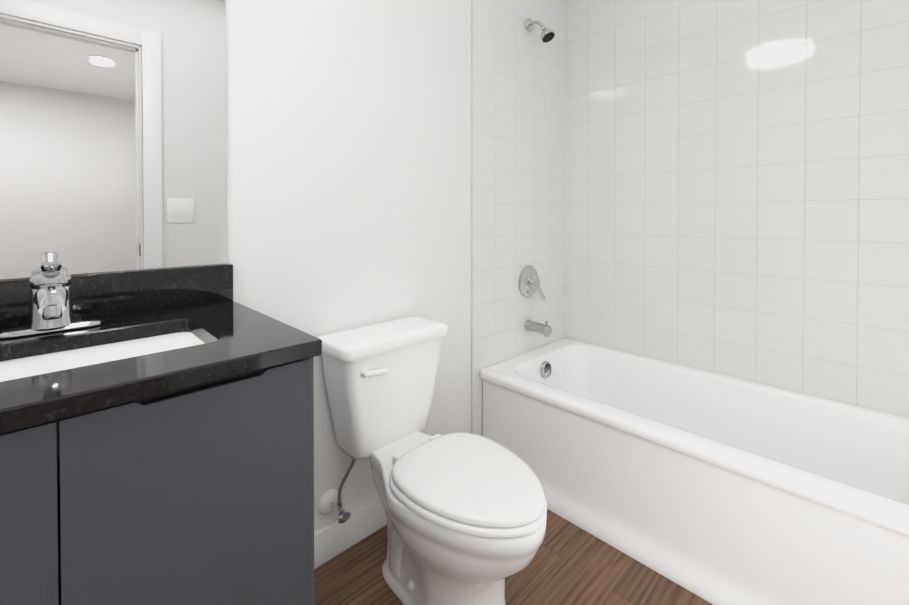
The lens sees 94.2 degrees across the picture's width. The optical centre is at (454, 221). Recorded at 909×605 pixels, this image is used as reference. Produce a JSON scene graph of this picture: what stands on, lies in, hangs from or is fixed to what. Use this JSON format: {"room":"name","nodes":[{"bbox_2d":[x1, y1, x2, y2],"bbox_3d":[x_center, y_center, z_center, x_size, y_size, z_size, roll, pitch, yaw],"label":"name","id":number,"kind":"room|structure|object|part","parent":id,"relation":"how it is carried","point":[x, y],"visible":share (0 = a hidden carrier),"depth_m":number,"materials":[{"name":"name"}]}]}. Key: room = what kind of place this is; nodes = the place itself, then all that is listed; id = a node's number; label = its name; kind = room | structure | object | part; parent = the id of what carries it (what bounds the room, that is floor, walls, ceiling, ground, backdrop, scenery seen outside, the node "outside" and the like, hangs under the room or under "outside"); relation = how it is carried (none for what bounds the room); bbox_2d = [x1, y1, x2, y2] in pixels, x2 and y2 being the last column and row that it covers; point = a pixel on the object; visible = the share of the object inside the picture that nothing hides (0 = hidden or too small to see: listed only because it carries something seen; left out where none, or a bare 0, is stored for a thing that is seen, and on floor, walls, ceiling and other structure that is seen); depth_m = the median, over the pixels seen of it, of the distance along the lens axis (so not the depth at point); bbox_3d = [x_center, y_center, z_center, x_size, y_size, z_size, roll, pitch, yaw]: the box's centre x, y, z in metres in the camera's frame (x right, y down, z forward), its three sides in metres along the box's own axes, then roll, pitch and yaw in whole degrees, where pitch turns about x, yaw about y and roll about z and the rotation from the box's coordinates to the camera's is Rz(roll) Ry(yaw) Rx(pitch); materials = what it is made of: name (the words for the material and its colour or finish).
{"room":"bathroom","nodes":[
{"label":"bathroom","id":0,"kind":"room"},
{"bbox_2d":[0,0,470,532],"bbox_3d":[-0.735,-0.095,1.157,3.944,2.440,0.100,-1,1,-44],"label":"wall","id":1,"kind":"structure","parent":0,"point":[348,126],"depth_m":1.46,"materials":[{"name":"white paint"}]},
{"bbox_2d":[0,0,226,278],"bbox_3d":[-0.900,-0.386,0.915,0.740,1.012,0.005,-1,1,-44],"label":"mirror","id":2,"kind":"object","parent":1,"relation":"attached to","point":[113,144],"visible":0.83,"depth_m":1.00,"materials":[{"name":"clear glass"}]},
{"bbox_2d":[314,497,386,568],"bbox_3d":[-0.272,1.066,1.546,0.986,0.110,0.013,-1,1,-44],"label":"baseboard","id":3,"kind":"structure","parent":1,"relation":"attached to","point":[333,539],"depth_m":1.45,"materials":[{"name":"white paint"}]},
{"bbox_2d":[471,0,472,432],"bbox_3d":[0.078,-0.103,1.878,0.005,2.439,0.009,-1,1,-44],"label":"trim","id":4,"kind":"structure","parent":1,"relation":"attached to","point":[471,216],"depth_m":1.88,"materials":[{"name":"grey"}]},
{"bbox_2d":[473,0,565,435],"bbox_3d":[0.359,-0.106,2.155,0.784,2.439,0.008,-1,1,-44],"label":"wall tile","id":5,"kind":"structure","parent":1,"relation":"attached to","point":[519,125],"depth_m":2.09,"materials":[{"name":"white tile"}]},
{"bbox_2d":[519,265,544,300],"bbox_3d":[0.404,0.316,2.147,0.164,0.179,0.070,-1,1,-44],"label":"shower valve","id":6,"kind":"object","parent":5,"relation":"attached to","point":[529,282],"visible":1,"depth_m":2.14,"materials":[{"name":"silver metal"}]},
{"bbox_2d":[525,320,551,336],"bbox_3d":[0.427,0.532,2.127,0.056,0.075,0.134,-1,1,-44],"label":"tub spout","id":7,"kind":"object","parent":5,"relation":"attached to","point":[544,329],"visible":1,"depth_m":2.10,"materials":[{"name":"silver metal"}]},
{"bbox_2d":[525,19,554,42],"bbox_3d":[0.431,-0.960,2.104,0.074,0.144,0.148,-1,1,-44],"label":"shower head","id":8,"kind":"object","parent":5,"relation":"attached to","point":[547,35],"visible":1,"depth_m":2.08},
{"bbox_2d":[314,509,712,604],"bbox_3d":[0.946,1.171,-0.541,3.944,0.050,4.900,-1,1,-44],"label":"floor","id":9,"kind":"structure","parent":0,"point":[571,564],"depth_m":1.33,"materials":[{"name":"brown wood"}]},
{"bbox_2d":[0,261,321,604],"bbox_3d":[-0.708,0.604,0.739,0.755,1.052,0.543,-1,1,-44],"label":"bathroom vanity","id":10,"kind":"object","parent":9,"relation":"on","point":[156,436],"visible":1,"depth_m":0.69,"materials":[{"name":"grey wood"}]},
{"bbox_3d":[-0.668,0.695,0.446,0.366,0.853,0.019,-1,1,-44],"label":"door","id":11,"kind":"part","parent":10,"relation":"part of","materials":[{"name":"grey wood"}]},
{"bbox_2d":[0,264,321,433],"bbox_3d":[-0.709,0.191,0.733,0.753,0.130,0.543,-1,1,-44],"label":"countertop","id":12,"kind":"structure","parent":10,"relation":"on","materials":[{"name":"black stone"}]},
{"bbox_2d":[0,261,102,338],"bbox_3d":[-0.796,0.151,0.834,0.164,0.147,0.163,-1,1,-44],"label":"faucet","id":13,"kind":"object","parent":12,"relation":"on","point":[50,316],"depth_m":0.84,"materials":[{"name":"silver metal"}]},
{"bbox_3d":[-0.409,0.692,0.700,0.352,0.853,0.019,-1,1,-44],"label":"door","id":14,"kind":"part","parent":10,"relation":"part of","materials":[{"name":"grey wood"}]},
{"bbox_3d":[-0.411,0.270,0.697,0.190,0.016,0.013,-1,1,-44],"label":"door pull","id":15,"kind":"part","parent":10,"relation":"part of","materials":[{"name":"black metal"}]},
{"bbox_2d":[317,316,546,604],"bbox_3d":[-0.054,0.746,1.252,0.426,0.757,0.728,-1,1,-44],"label":"toilet","id":16,"kind":"object","parent":9,"relation":"on","point":[466,514],"visible":1,"depth_m":1.21,"materials":[{"name":"white ceramic"}]},
{"bbox_3d":[-0.242,0.457,1.283,0.085,0.028,0.031,-1,1,-44],"label":"handle","id":17,"kind":"part","parent":16,"relation":"part of","materials":[{"name":"white plastic"}]},
{"bbox_3d":[-0.237,0.579,1.437,0.396,0.343,0.186,-1,1,-44],"label":"tank","id":18,"kind":"part","parent":16,"relation":"part of","materials":[{"name":"white ceramic"}]},
{"bbox_3d":[-0.234,0.386,1.432,0.426,0.042,0.206,-1,1,-44],"label":"tank lid","id":19,"kind":"part","parent":16,"relation":"part of","materials":[{"name":"white ceramic"}]},
{"bbox_3d":[0.048,0.714,1.149,0.356,0.018,0.438,-1,1,-44],"label":"seat","id":20,"kind":"part","parent":16,"relation":"part of","materials":[{"name":"white plastic"}]},
{"bbox_3d":[0.039,0.702,1.158,0.344,0.047,0.452,-1,1,-44],"label":"lid","id":21,"kind":"part","parent":16,"relation":"part of","materials":[{"name":"white plastic"}]},
{"bbox_2d":[480,338,908,604],"bbox_3d":[0.902,0.900,1.623,0.748,0.440,1.523,-1,1,-44],"label":"bathtub","id":22,"kind":"object","parent":9,"relation":"on","point":[713,488],"visible":0.92,"depth_m":1.45,"materials":[{"name":"white ceramic"}]},
{"bbox_3d":[1.248,-0.103,1.880,0.100,2.440,1.645,-1,1,-44],"label":"wall","id":23,"kind":"structure","parent":0,"visible":0},
{"bbox_2d":[565,0,908,417],"bbox_3d":[1.177,-0.103,1.875,0.008,2.439,1.537,-1,1,-44],"label":"wall tile","id":24,"kind":"structure","parent":23,"relation":"attached to","point":[737,191],"depth_m":1.80,"materials":[{"name":"white tile"}]}
]}

